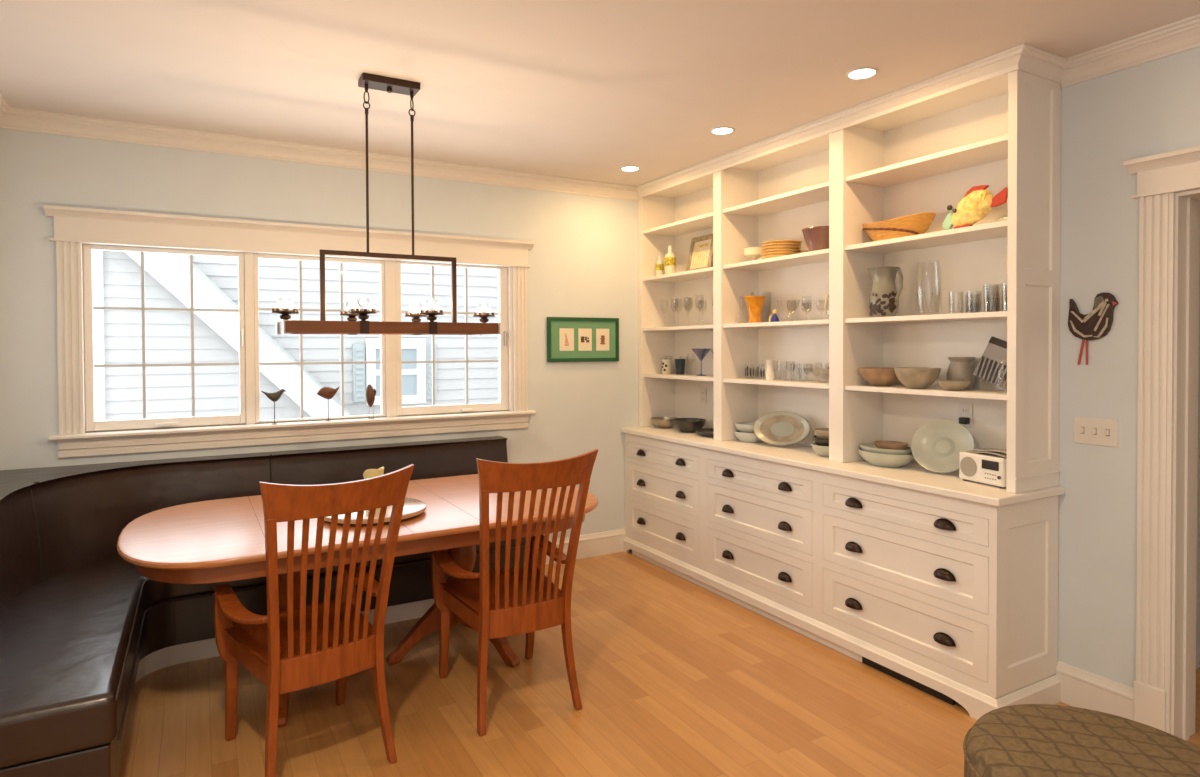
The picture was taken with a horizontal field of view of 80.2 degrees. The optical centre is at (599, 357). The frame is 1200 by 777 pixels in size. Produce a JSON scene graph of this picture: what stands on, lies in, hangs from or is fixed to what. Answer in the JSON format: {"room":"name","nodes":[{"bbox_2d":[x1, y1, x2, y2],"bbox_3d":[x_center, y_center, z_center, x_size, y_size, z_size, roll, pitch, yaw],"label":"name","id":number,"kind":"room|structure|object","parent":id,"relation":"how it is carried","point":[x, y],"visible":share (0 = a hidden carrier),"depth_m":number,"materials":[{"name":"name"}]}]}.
{"room":"dining room","nodes":[
{"label":"dining room","id":0,"kind":"room"},
{"bbox_2d":[0,107,638,539],"bbox_3d":[-1.168,0.105,4.481,4.255,2.647,0.240,-1,1,-29],"label":"wall","id":1,"kind":"structure","parent":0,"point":[583,258],"depth_m":4.09,"materials":[{"name":"blue paint"}]},
{"bbox_2d":[261,389,285,423],"bbox_3d":[-1.840,0.276,4.023,0.129,0.198,0.040,-1,1,-29],"label":"bird","id":2,"kind":"object","parent":1,"relation":"on","point":[275,396],"visible":1,"depth_m":4.01},
{"bbox_2d":[83,244,473,430],"bbox_3d":[-1.740,-0.112,4.155,2.067,0.959,0.072,-1,1,-29],"label":"window","id":3,"kind":"structure","parent":1,"relation":"attached to","point":[91,424],"depth_m":3.79,"materials":[{"name":"white paint"}]},
{"bbox_2d":[254,253,385,422],"bbox_3d":[-1.648,-0.113,4.225,0.725,0.959,0.040,-1,1,-29],"label":"window","id":4,"kind":"structure","parent":1,"relation":"attached to","point":[300,259],"depth_m":4.19,"materials":[{"name":"white paint"}]},
{"bbox_2d":[317,387,338,420],"bbox_3d":[-1.593,0.270,4.174,0.128,0.203,0.050,-1,1,-29],"label":"bird","id":5,"kind":"object","parent":1,"relation":"on","point":[328,393],"visible":1,"depth_m":4.16},
{"bbox_2d":[365,384,375,418],"bbox_3d":[-1.380,0.265,4.294,0.065,0.208,0.047,-1,1,-29],"label":"bird","id":6,"kind":"object","parent":1,"relation":"on","point":[370,393],"visible":1,"depth_m":4.28},
{"bbox_2d":[395,261,507,415],"bbox_3d":[-0.945,-0.122,4.608,0.745,0.959,0.066,-1,1,-29],"label":"window","id":7,"kind":"structure","parent":1,"relation":"attached to","point":[502,313],"depth_m":4.66,"materials":[{"name":"white paint"}]},
{"bbox_2d":[547,317,618,361],"bbox_3d":[-0.114,-0.126,5.013,0.566,0.310,0.022,-1,1,-29],"label":"framed prints","id":8,"kind":"object","parent":1,"relation":"attached to","point":[569,339],"visible":1,"depth_m":5.00,"materials":[{"name":"green wood"}]},
{"bbox_2d":[559,328,573,350],"bbox_3d":[-0.231,-0.125,4.944,0.112,0.156,0.002,-1,1,-29],"label":"print","id":9,"kind":"object","parent":8,"relation":"attached to","point":[566,335],"depth_m":4.94,"materials":[{"name":"beige paper"}]},
{"bbox_2d":[578,328,591,350],"bbox_3d":[-0.105,-0.126,5.015,0.107,0.156,0.002,-1,1,-29],"label":"print","id":10,"kind":"object","parent":8,"relation":"attached to","point":[584,334],"depth_m":5.01,"materials":[{"name":"grey paper"}]},
{"bbox_2d":[596,329,608,350],"bbox_3d":[0.020,-0.128,5.085,0.107,0.156,0.002,-1,1,-29],"label":"print","id":11,"kind":"object","parent":8,"relation":"attached to","point":[602,335],"depth_m":5.08},
{"bbox_2d":[546,529,625,564],"bbox_3d":[-0.237,1.337,4.965,0.965,0.160,0.021,-1,1,-29],"label":"baseboard","id":12,"kind":"structure","parent":1,"relation":"attached to","point":[608,542],"depth_m":5.08,"materials":[{"name":"white paint"}]},
{"bbox_2d":[0,0,1199,185],"bbox_3d":[1.692,-1.235,1.451,6.285,0.100,8.220,-1,1,-29],"label":"ceiling","id":13,"kind":"structure","parent":0,"point":[578,89],"depth_m":2.88,"materials":[{"name":"paint"}]},
{"bbox_2d":[272,73,499,335],"bbox_3d":[-0.912,-0.649,3.100,0.954,1.099,0.354,-1,1,-29],"label":"chandelier","id":14,"kind":"object","parent":13,"relation":"hanging from","point":[367,81],"visible":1,"depth_m":3.04,"materials":[{"name":"brown metal"}]},
{"bbox_2d":[620,166,639,170],"bbox_3d":[0.196,-1.224,4.614,0.132,0.006,0.132,-1,1,-29],"label":"recessed light","id":15,"kind":"object","parent":13,"relation":"in","point":[624,168],"visible":1,"depth_m":4.60,"materials":[{"name":"paint"}]},
{"bbox_2d":[710,126,734,134],"bbox_3d":[0.655,-1.213,3.811,0.132,0.006,0.132,-1,1,-29],"label":"recessed light","id":16,"kind":"object","parent":13,"relation":"in","point":[723,130],"visible":1,"depth_m":3.80,"materials":[{"name":"paint"}]},
{"bbox_2d":[846,67,878,79],"bbox_3d":[1.109,-1.203,3.017,0.132,0.006,0.132,-1,1,-29],"label":"recessed light","id":17,"kind":"object","parent":13,"relation":"in","point":[859,73],"visible":1,"depth_m":3.01,"materials":[{"name":"paint"}]},
{"bbox_2d":[118,549,1199,776],"bbox_3d":[1.704,1.512,1.493,6.285,0.100,8.220,-1,1,-29],"label":"floor","id":18,"kind":"structure","parent":0,"point":[676,677],"depth_m":2.93,"materials":[{"name":"brown wood"}]},
{"bbox_2d":[0,436,532,776],"bbox_3d":[-1.320,0.992,3.268,2.572,0.912,1.897,-1,1,-29],"label":"banquette","id":19,"kind":"object","parent":18,"relation":"on","point":[80,626],"visible":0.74,"depth_m":3.22,"materials":[{"name":"brown leather"}]},
{"bbox_2d":[0,483,40,616],"bbox_3d":[-2.240,0.860,2.521,0.237,0.606,1.506,-1,1,-29],"label":"cushion","id":20,"kind":"object","parent":19,"relation":"on","point":[20,503],"depth_m":2.99,"materials":[{"name":"brown leather"}]},
{"bbox_2d":[0,452,269,580],"bbox_3d":[-2.265,0.845,3.525,1.182,0.606,0.515,-1,1,-29],"label":"cushion","id":21,"kind":"object","parent":19,"relation":"on","point":[78,514],"depth_m":3.46,"materials":[{"name":"brown leather"}]},
{"bbox_2d":[0,537,532,767],"bbox_3d":[-1.320,1.056,3.268,2.569,0.153,1.896,-1,1,-29],"label":"seat cushion","id":22,"kind":"object","parent":19,"relation":"on","point":[68,638],"depth_m":2.45,"materials":[{"name":"brown leather"}]},
{"bbox_2d":[269,436,507,484],"bbox_3d":[-1.229,0.828,4.305,1.390,0.606,0.177,-1,1,-29],"label":"cushion","id":23,"kind":"object","parent":19,"relation":"on","point":[449,457],"depth_m":4.23,"materials":[{"name":"brown leather"}]},
{"bbox_2d":[214,464,413,776],"bbox_3d":[-1.041,0.916,2.587,0.543,1.081,0.692,-1,1,-39],"label":"armchair","id":24,"kind":"object","parent":18,"relation":"on","point":[275,647],"visible":0.98,"depth_m":2.44,"materials":[{"name":"brown wood"}]},
{"bbox_2d":[117,474,597,726],"bbox_3d":[-1.027,1.070,3.344,2.040,0.750,1.156,-1,1,-30],"label":"dining table","id":25,"kind":"object","parent":18,"relation":"on","point":[219,540],"visible":0.43,"depth_m":2.97,"materials":[{"name":"brown wood"}]},
{"bbox_2d":[324,497,426,523],"bbox_3d":[-1.004,0.680,3.162,0.456,0.033,0.456,-1,1,-29],"label":"lazy susan","id":26,"kind":"object","parent":25,"relation":"on","point":[412,507],"visible":0.41,"depth_m":3.06,"materials":[{"name":"brown wood"}]},
{"bbox_2d":[363,467,383,478],"bbox_3d":[-1.024,0.579,3.225,0.092,0.166,0.092,-1,1,-29],"label":"pillar candle","id":27,"kind":"object","parent":26,"relation":"on","point":[370,473],"visible":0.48,"depth_m":3.19,"materials":[{"name":"yellow wax"}]},
{"bbox_2d":[431,449,597,736],"bbox_3d":[-0.373,0.907,3.017,0.543,1.081,0.692,-1,1,-28],"label":"armchair","id":28,"kind":"object","parent":18,"relation":"on","point":[498,603],"visible":0.97,"depth_m":2.84,"materials":[{"name":"brown wood"}]},
{"bbox_2d":[624,433,703,570],"bbox_3d":[0.586,0.942,4.898,0.461,0.790,0.932,-1,1,-29],"label":"base cabinet","id":29,"kind":"object","parent":18,"relation":"on","point":[664,480],"visible":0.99,"depth_m":4.75,"materials":[{"name":"white paint"}]},
{"bbox_2d":[703,448,817,619],"bbox_3d":[1.043,0.952,4.089,0.461,0.790,0.927,-1,1,-29],"label":"base cabinet","id":30,"kind":"object","parent":18,"relation":"on","point":[761,516],"visible":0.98,"depth_m":3.93,"materials":[{"name":"white paint"}]},
{"bbox_2d":[623,537,997,719],"bbox_3d":[0.870,1.374,3.990,0.038,0.106,2.803,-1,1,-29],"label":"plinth","id":31,"kind":"object","parent":18,"relation":"on","point":[977,704],"visible":0.93,"depth_m":3.49,"materials":[{"name":"white paint"}]},
{"bbox_2d":[862,656,954,704],"bbox_3d":[1.354,1.416,3.156,0.016,0.044,0.461,-1,1,-29],"label":"floor vent","id":32,"kind":"object","parent":31,"relation":"in","point":[926,689],"depth_m":3.13,"materials":[{"name":"black metal"}]},
{"bbox_2d":[817,471,1060,707],"bbox_3d":[1.504,1.002,3.276,0.461,0.868,0.944,-1,1,-29],"label":"base cabinet","id":33,"kind":"object","parent":18,"relation":"on","point":[965,592],"visible":1,"depth_m":2.98,"materials":[{"name":"white paint"}]},
{"bbox_2d":[621,426,1064,506],"bbox_3d":[1.045,0.541,4.076,0.465,0.032,2.809,-1,1,-29],"label":"countertop","id":34,"kind":"structure","parent":33,"relation":"on","point":[913,476],"depth_m":3.42,"materials":[{"name":"white paint"}]},
{"bbox_2d":[651,417,677,427],"bbox_3d":[0.473,0.475,5.178,0.210,0.070,0.210,-1,1,-29],"label":"bowl","id":35,"kind":"object","parent":34,"relation":"on","point":[660,422],"visible":0.77,"depth_m":5.11,"materials":[{"name":"grey metal"}]},
{"bbox_2d":[672,418,705,432],"bbox_3d":[0.616,0.470,4.925,0.230,0.085,0.230,-1,1,-29],"label":"bowl","id":36,"kind":"object","parent":34,"relation":"on","point":[686,425],"visible":0.94,"depth_m":4.85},
{"bbox_2d":[695,428,713,436],"bbox_3d":[0.768,0.499,4.707,0.270,0.033,0.300,-1,1,-29],"label":"platter","id":37,"kind":"object","parent":34,"relation":"on","point":[709,432],"visible":0.46,"depth_m":4.77,"materials":[{"name":"black ceramic"}]},
{"bbox_2d":[735,430,762,442],"bbox_3d":[0.941,0.488,4.412,0.186,0.062,0.186,1,1,43],"label":"square bowl","id":38,"kind":"object","parent":34,"relation":"on","point":[743,437],"visible":0.7,"depth_m":4.34,"materials":[{"name":"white ceramic"}]},
{"bbox_2d":[735,422,754,432],"bbox_3d":[0.939,0.438,4.413,0.176,0.060,0.176,1,1,43],"label":"square bowl","id":39,"kind":"object","parent":38,"relation":"on","point":[744,427],"visible":0.6,"depth_m":4.37,"materials":[{"name":"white ceramic"}]},
{"bbox_2d":[753,411,810,445],"bbox_3d":[1.063,0.415,4.177,0.350,0.195,0.094,0,1,38],"label":"oval platter","id":40,"kind":"object","parent":34,"relation":"on","point":[779,428],"visible":1,"depth_m":4.19,"materials":[{"name":"grey ceramic"}]},
{"bbox_2d":[811,443,828,456],"bbox_3d":[1.223,0.496,3.821,0.170,0.062,0.170,-1,1,-29],"label":"bowl","id":41,"kind":"object","parent":34,"relation":"on","point":[823,451],"visible":0.38,"depth_m":3.77,"materials":[{"name":"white ceramic"}]},
{"bbox_2d":[813,436,828,445],"bbox_3d":[1.222,0.456,3.821,0.156,0.062,0.156,-1,1,-29],"label":"bowl","id":42,"kind":"object","parent":41,"relation":"on","point":[819,441],"visible":0.45,"depth_m":3.77,"materials":[{"name":"grey ceramic"}]},
{"bbox_2d":[813,428,828,438],"bbox_3d":[1.222,0.416,3.820,0.152,0.062,0.152,-1,1,-29],"label":"bowl","id":43,"kind":"object","parent":42,"relation":"on","point":[819,432],"visible":0.42,"depth_m":3.78,"materials":[{"name":"beige ceramic"}]},
{"bbox_2d":[636,44,1066,492],"bbox_3d":[1.090,-0.348,4.070,0.373,1.745,2.842,-1,1,-29],"label":"bookcase","id":44,"kind":"object","parent":34,"relation":"on","point":[994,121],"visible":0.94,"depth_m":3.61,"materials":[{"name":"white paint"}]},
{"bbox_2d":[656,256,663,275],"bbox_3d":[0.436,-0.662,5.197,0.058,0.158,0.058,-1,1,-29],"label":"lotion bottle","id":45,"kind":"object","parent":44,"relation":"on","point":[659,265],"visible":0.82,"depth_m":5.17,"materials":[{"name":"white plastic"}]},
{"bbox_2d":[661,359,671,373],"bbox_3d":[0.489,0.067,5.209,0.078,0.105,0.098,0,1,2],"label":"patterned mug","id":46,"kind":"object","parent":44,"relation":"on","point":[666,367],"visible":0.98,"depth_m":5.17,"materials":[{"name":"beige ceramic"}]},
{"bbox_2d":[665,246,675,273],"bbox_3d":[0.500,-0.690,5.083,0.079,0.215,0.079,-1,1,-29],"label":"lotion bottle","id":47,"kind":"object","parent":44,"relation":"on","point":[670,260],"visible":0.85,"depth_m":5.05,"materials":[{"name":"white plastic"}]},
{"bbox_2d":[675,359,684,373],"bbox_3d":[0.574,0.065,5.111,0.078,0.110,0.078,-1,1,-29],"label":"tumbler","id":48,"kind":"object","parent":44,"relation":"on","point":[679,363],"visible":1,"depth_m":5.08,"materials":[{"name":"blue glass"}]},
{"bbox_2d":[686,234,712,270],"bbox_3d":[0.700,-0.715,4.934,0.073,0.263,0.270,-1,1,-29],"label":"photo frame","id":49,"kind":"object","parent":44,"relation":"on","point":[701,248],"visible":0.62,"depth_m":4.94,"materials":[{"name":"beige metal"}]},
{"bbox_2d":[690,239,711,268],"bbox_3d":[0.702,-0.714,4.936,0.049,0.194,0.200,-1,1,-29],"label":"picture","id":50,"kind":"object","parent":49,"relation":"attached to","point":[701,249],"depth_m":4.94,"materials":[{"name":"beige paper"}]},
{"bbox_2d":[700,388,706,403],"bbox_3d":[0.733,0.271,5.061,0.009,0.114,0.070,-1,1,-29],"label":"wall outlet","id":51,"kind":"object","parent":44,"relation":"attached to","point":[703,391],"visible":1,"depth_m":5.05,"materials":[{"name":"white plastic"}]},
{"bbox_2d":[745,366,754,375],"bbox_3d":[0.936,0.084,4.452,0.058,0.090,0.059,-1,1,-29],"label":"shot glass","id":52,"kind":"object","parent":44,"relation":"on","point":[747,366],"visible":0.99,"depth_m":4.44,"materials":[{"name":"clear glass"}]},
{"bbox_2d":[744,247,762,259],"bbox_3d":[0.950,-0.621,4.370,0.130,0.095,0.130,-1,1,-29],"label":"bowl","id":53,"kind":"object","parent":44,"relation":"on","point":[752,252],"visible":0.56,"depth_m":4.32,"materials":[{"name":"beige ceramic"}]},
{"bbox_2d":[743,296,765,322],"bbox_3d":[0.938,-0.288,4.317,0.136,0.162,0.136,-1,1,-29],"label":"vase","id":54,"kind":"object","parent":44,"relation":"on","point":[754,304],"visible":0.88,"depth_m":4.28,"materials":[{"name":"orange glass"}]},
{"bbox_2d":[755,367,764,376],"bbox_3d":[0.986,0.085,4.383,0.058,0.090,0.059,-1,1,-29],"label":"shot glass","id":55,"kind":"object","parent":44,"relation":"on","point":[757,367],"visible":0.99,"depth_m":4.36,"materials":[{"name":"clear glass"}]},
{"bbox_2d":[765,360,774,379],"bbox_3d":[1.006,0.072,4.212,0.056,0.120,0.066,0,1,5],"label":"jug","id":56,"kind":"object","parent":44,"relation":"on","point":[770,375],"visible":1,"depth_m":4.19,"materials":[{"name":"ceramic"}]},
{"bbox_2d":[769,309,778,321],"bbox_3d":[1.018,-0.245,4.177,0.052,0.079,0.070,-1,1,-29],"label":"figurine","id":57,"kind":"object","parent":44,"relation":"on","point":[773,318],"visible":0.84,"depth_m":4.16,"materials":[{"name":"ceramic"}]},
{"bbox_2d":[761,254,787,258],"bbox_3d":[1.056,-0.580,4.173,0.224,0.019,0.224,-1,1,-29],"label":"plate","id":58,"kind":"object","parent":44,"relation":"on","point":[768,256],"visible":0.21,"depth_m":4.09,"materials":[{"name":"orange ceramic"}]},
{"bbox_2d":[761,252,798,255],"bbox_3d":[1.059,-0.596,4.172,0.224,0.019,0.224,-1,1,-29],"label":"plate","id":59,"kind":"object","parent":58,"relation":"on","point":[770,253],"visible":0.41,"depth_m":4.08,"materials":[{"name":"orange ceramic"}]},
{"bbox_2d":[762,249,800,253],"bbox_3d":[1.062,-0.613,4.171,0.224,0.019,0.224,-1,1,-29],"label":"plate","id":60,"kind":"object","parent":59,"relation":"on","point":[771,250],"visible":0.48,"depth_m":4.08,"materials":[{"name":"orange ceramic"}]},
{"bbox_2d":[761,246,800,250],"bbox_3d":[1.059,-0.629,4.167,0.224,0.019,0.224,-1,1,-29],"label":"plate","id":61,"kind":"object","parent":60,"relation":"on","point":[771,247],"visible":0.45,"depth_m":4.08,"materials":[{"name":"orange ceramic"}]},
{"bbox_2d":[762,243,800,247],"bbox_3d":[1.062,-0.646,4.166,0.224,0.019,0.224,-1,1,-29],"label":"plate","id":62,"kind":"object","parent":61,"relation":"on","point":[772,244],"visible":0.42,"depth_m":4.08,"materials":[{"name":"orange ceramic"}]},
{"bbox_2d":[763,240,801,244],"bbox_3d":[1.064,-0.662,4.165,0.224,0.019,0.224,-1,1,-29],"label":"plate","id":63,"kind":"object","parent":62,"relation":"on","point":[774,241],"visible":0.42,"depth_m":4.08,"materials":[{"name":"orange ceramic"}]},
{"bbox_2d":[801,226,828,251],"bbox_3d":[1.201,-0.633,3.875,0.204,0.133,0.204,-1,1,-29],"label":"bowl","id":64,"kind":"object","parent":44,"relation":"on","point":[816,238],"visible":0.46,"depth_m":3.81,"materials":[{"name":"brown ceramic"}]},
{"bbox_2d":[824,295,828,316],"bbox_3d":[1.244,-0.268,3.794,0.095,0.135,0.092,0,1,17],"label":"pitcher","id":65,"kind":"object","parent":44,"relation":"on","point":[827,296],"visible":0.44,"depth_m":3.84,"materials":[{"name":"white ceramic"}]},
{"bbox_2d":[859,367,898,385],"bbox_3d":[1.406,0.097,3.558,0.216,0.088,0.216,-1,1,-29],"label":"bowl","id":66,"kind":"object","parent":44,"relation":"on","point":[875,376],"visible":0.85,"depth_m":3.49,"materials":[{"name":"ceramic"}]},
{"bbox_2d":[866,267,902,316],"bbox_3d":[1.402,-0.319,3.495,0.140,0.246,0.192,-1,1,-29],"label":"pitcher","id":67,"kind":"object","parent":44,"relation":"on","point":[884,296],"visible":0.98,"depth_m":3.45,"materials":[{"name":"grey ceramic"}]},
{"bbox_2d":[862,212,935,240],"bbox_3d":[1.450,-0.619,3.474,0.218,0.115,0.387,-1,1,-29],"label":"bowl","id":68,"kind":"object","parent":44,"relation":"on","point":[915,224],"visible":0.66,"depth_m":3.37,"materials":[{"name":"orange wood"}]},
{"bbox_2d":[894,367,940,388],"bbox_3d":[1.486,0.096,3.336,0.200,0.095,0.200,-1,1,-29],"label":"bowl","id":69,"kind":"object","parent":44,"relation":"on","point":[911,377],"visible":1,"depth_m":3.27,"materials":[{"name":"beige ceramic"}]},
{"bbox_2d":[937,381,969,390],"bbox_3d":[1.576,0.126,3.178,0.132,0.040,0.132,-1,1,-29],"label":"dish","id":70,"kind":"object","parent":44,"relation":"on","point":[947,385],"visible":1,"depth_m":3.14,"materials":[{"name":"beige ceramic"}]},
{"bbox_2d":[946,357,975,388],"bbox_3d":[1.662,0.071,3.277,0.124,0.146,0.124,-1,1,-29],"label":"jar","id":71,"kind":"object","parent":44,"relation":"on","point":[960,368],"visible":0.8,"depth_m":3.23,"materials":[{"name":"grey ceramic"}]},
{"bbox_2d":[958,402,972,427],"bbox_3d":[1.709,0.269,3.334,0.009,0.114,0.070,-1,1,-29],"label":"wall outlet","id":72,"kind":"object","parent":44,"relation":"attached to","point":[964,409],"visible":0.83,"depth_m":3.33,"materials":[{"name":"white plastic"}]},
{"bbox_2d":[959,417,969,423],"bbox_3d":[1.696,0.294,3.317,0.033,0.030,0.036,-1,1,-29],"label":"plug","id":73,"kind":"object","parent":72,"relation":"attached to","point":[962,420],"visible":0.98,"depth_m":3.31,"materials":[{"name":"black plastic"}]},
{"bbox_2d":[962,407,967,413],"bbox_3d":[1.706,0.247,3.332,0.003,0.028,0.032,-1,1,-29],"label":"socket","id":74,"kind":"object","parent":72,"relation":"attached to","point":[964,409],"depth_m":3.33,"materials":[{"name":"white plastic"}]},
{"bbox_2d":[942,185,1007,229],"bbox_3d":[1.646,-0.655,3.135,0.065,0.196,0.308,-1,1,-34],"label":"fish sculpture","id":75,"kind":"object","parent":44,"relation":"on","point":[977,202],"visible":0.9,"depth_m":3.11,"materials":[{"name":"yellow ceramic"}]},
{"bbox_2d":[972,336,1006,389],"bbox_3d":[1.730,0.022,3.085,0.057,0.230,0.226,-1,1,-24],"label":"framed picture","id":76,"kind":"object","parent":44,"relation":"on","point":[991,368],"visible":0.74,"depth_m":3.10},
{"bbox_2d":[858,448,913,467],"bbox_3d":[1.411,0.496,3.518,0.209,0.070,0.290,-1,1,-29],"label":"oval bowl","id":77,"kind":"object","parent":34,"relation":"on","point":[882,460],"visible":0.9,"depth_m":3.43,"materials":[{"name":"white ceramic"}]},
{"bbox_2d":[860,443,911,454],"bbox_3d":[1.413,0.468,3.525,0.189,0.058,0.270,-1,1,-29],"label":"oval bowl","id":78,"kind":"object","parent":77,"relation":"in","point":[868,447],"visible":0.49,"depth_m":3.45,"materials":[{"name":"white ceramic"}]},
{"bbox_2d":[874,440,907,449],"bbox_3d":[1.435,0.444,3.515,0.136,0.050,0.170,-1,1,-29],"label":"dish","id":79,"kind":"object","parent":78,"relation":"in","point":[882,444],"visible":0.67,"depth_m":3.48,"materials":[{"name":"brown ceramic"}]},
{"bbox_2d":[911,420,974,472],"bbox_3d":[1.577,0.408,3.285,0.096,0.237,0.280,-1,1,-45],"label":"round plate","id":80,"kind":"object","parent":34,"relation":"on","point":[937,445],"visible":0.91,"depth_m":3.30,"materials":[{"name":"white ceramic"}]},
{"bbox_2d":[959,451,1006,488],"bbox_3d":[1.661,0.475,3.039,0.117,0.125,0.224,-1,1,-20],"label":"radio","id":81,"kind":"object","parent":34,"relation":"on","point":[987,468],"visible":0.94,"depth_m":3.01,"materials":[{"name":"white plastic"}]},
{"bbox_2d":[960,457,976,476],"bbox_3d":[1.590,0.471,3.076,0.004,0.086,0.086,-1,1,-21],"label":"speaker grille","id":82,"kind":"object","parent":81,"relation":"attached to","point":[968,466],"depth_m":3.07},
{"bbox_2d":[966,448,1006,456],"bbox_3d":[1.678,0.398,3.027,0.110,0.025,0.205,-1,1,-17],"label":"folded papers","id":83,"kind":"object","parent":81,"relation":"on","point":[1001,452],"visible":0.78,"depth_m":3.02,"materials":[{"name":"white paper"}]},
{"bbox_2d":[963,704,1199,776],"bbox_3d":[1.275,1.230,1.793,0.646,0.458,0.646,-1,1,-29],"label":"round ottoman","id":84,"kind":"object","parent":18,"relation":"on","point":[1022,740],"visible":1,"depth_m":1.84,"materials":[{"name":"fabric"}]},
{"bbox_2d":[799,47,1199,687],"bbox_3d":[2.590,0.128,1.964,0.188,2.647,8.000,-1,1,-29],"label":"wall","id":85,"kind":"structure","parent":0,"point":[1151,108],"depth_m":2.83,"materials":[{"name":"blue paint"}]},
{"bbox_2d":[1056,661,1133,719],"bbox_3d":[1.994,1.360,2.870,0.021,0.160,0.293,-1,1,-29],"label":"baseboard","id":86,"kind":"structure","parent":85,"relation":"attached to","point":[1080,688],"depth_m":2.87,"materials":[{"name":"white paint"}]},
{"bbox_2d":[1074,416,1117,446],"bbox_3d":[1.988,0.297,2.862,0.017,0.110,0.160,-1,1,-29],"label":"light switch","id":87,"kind":"object","parent":85,"relation":"attached to","point":[1087,430],"visible":1,"depth_m":2.86,"materials":[{"name":"white plastic"}]},
{"bbox_2d":[1059,14,1199,87],"bbox_3d":[3.170,-1.135,0.673,0.080,0.088,5.210,-1,1,-29],"label":"trim","id":88,"kind":"structure","parent":85,"relation":"attached to","point":[1182,35],"depth_m":2.70,"materials":[{"name":"white paint"}]},
{"bbox_2d":[1133,680,1166,731],"bbox_3d":[2.329,1.347,2.272,0.026,0.200,1.089,-1,1,-29],"label":"trim","id":89,"kind":"structure","parent":85,"relation":"attached to","point":[1149,705],"depth_m":2.69,"materials":[{"name":"white paint"}]},
{"bbox_2d":[1136,192,1174,733],"bbox_3d":[2.329,0.423,2.260,0.018,2.050,1.077,-1,1,-29],"label":"trim","id":90,"kind":"structure","parent":85,"relation":"attached to","point":[1157,212],"depth_m":2.67,"materials":[{"name":"white paint"}]},
{"bbox_2d":[1124,146,1199,198],"bbox_3d":[2.306,-0.672,2.230,0.062,0.140,1.150,-1,1,-29],"label":"trim","id":91,"kind":"structure","parent":85,"relation":"attached to","point":[1179,170],"depth_m":2.62,"materials":[{"name":"white paint"}]},
{"bbox_2d":[1171,189,1199,740],"bbox_3d":[2.411,0.422,2.307,0.173,2.049,0.864,-1,1,-29],"label":"trim","id":92,"kind":"structure","parent":85,"relation":"attached to","point":[1187,203],"depth_m":2.66,"materials":[{"name":"white paint"}]},
{"bbox_2d":[1196,239,1199,668],"bbox_3d":[3.403,0.117,2.424,1.680,2.647,8.000,-1,1,-29],"label":"wall","id":93,"kind":"structure","parent":0,"point":[1198,470],"depth_m":3.26,"materials":[{"name":"blue paint"}]},
{"bbox_3d":[-0.989,0.173,-0.058,0.100,2.647,8.000,-1,1,-29],"label":"wall","id":94,"kind":"structure","parent":0,"visible":0},
{"bbox_2d":[0,94,10,117],"bbox_3d":[-0.916,-1.107,-0.033,0.080,0.088,8.000,-1,1,-29],"label":"trim","id":95,"kind":"structure","parent":94,"relation":"attached to","point":[4,106],"depth_m":3.35,"materials":[{"name":"white paint"}]},
{"label":"outside","id":96,"kind":"structure","parent":0,"visible":0},
{"bbox_3d":[-3.030,1.981,8.749,15.000,0.020,8.700,-1,1,-29],"label":"ground","id":97,"kind":"structure","parent":96,"visible":0},
{"bbox_2d":[93,250,498,420],"bbox_3d":[-2.115,-0.570,7.682,8.800,5.106,0.400,-1,1,-29],"label":"house","id":98,"kind":"structure","parent":97,"relation":"on","point":[116,274],"depth_m":6.96,"materials":[{"name":"white wood"}]},
{"bbox_2d":[352,344,365,401],"bbox_3d":[-2.505,0.159,7.413,0.120,0.600,0.050,-1,1,-29],"label":"shutter","id":99,"kind":"object","parent":98,"relation":"hanging from","point":[358,350],"depth_m":7.40,"materials":[{"name":"white wood"}]},
{"bbox_2d":[426,344,436,398],"bbox_3d":[-1.844,0.150,7.787,0.120,0.600,0.050,-1,1,-29],"label":"shutter","id":100,"kind":"object","parent":98,"relation":"hanging from","point":[428,346],"depth_m":7.76,"materials":[{"name":"white wood"}]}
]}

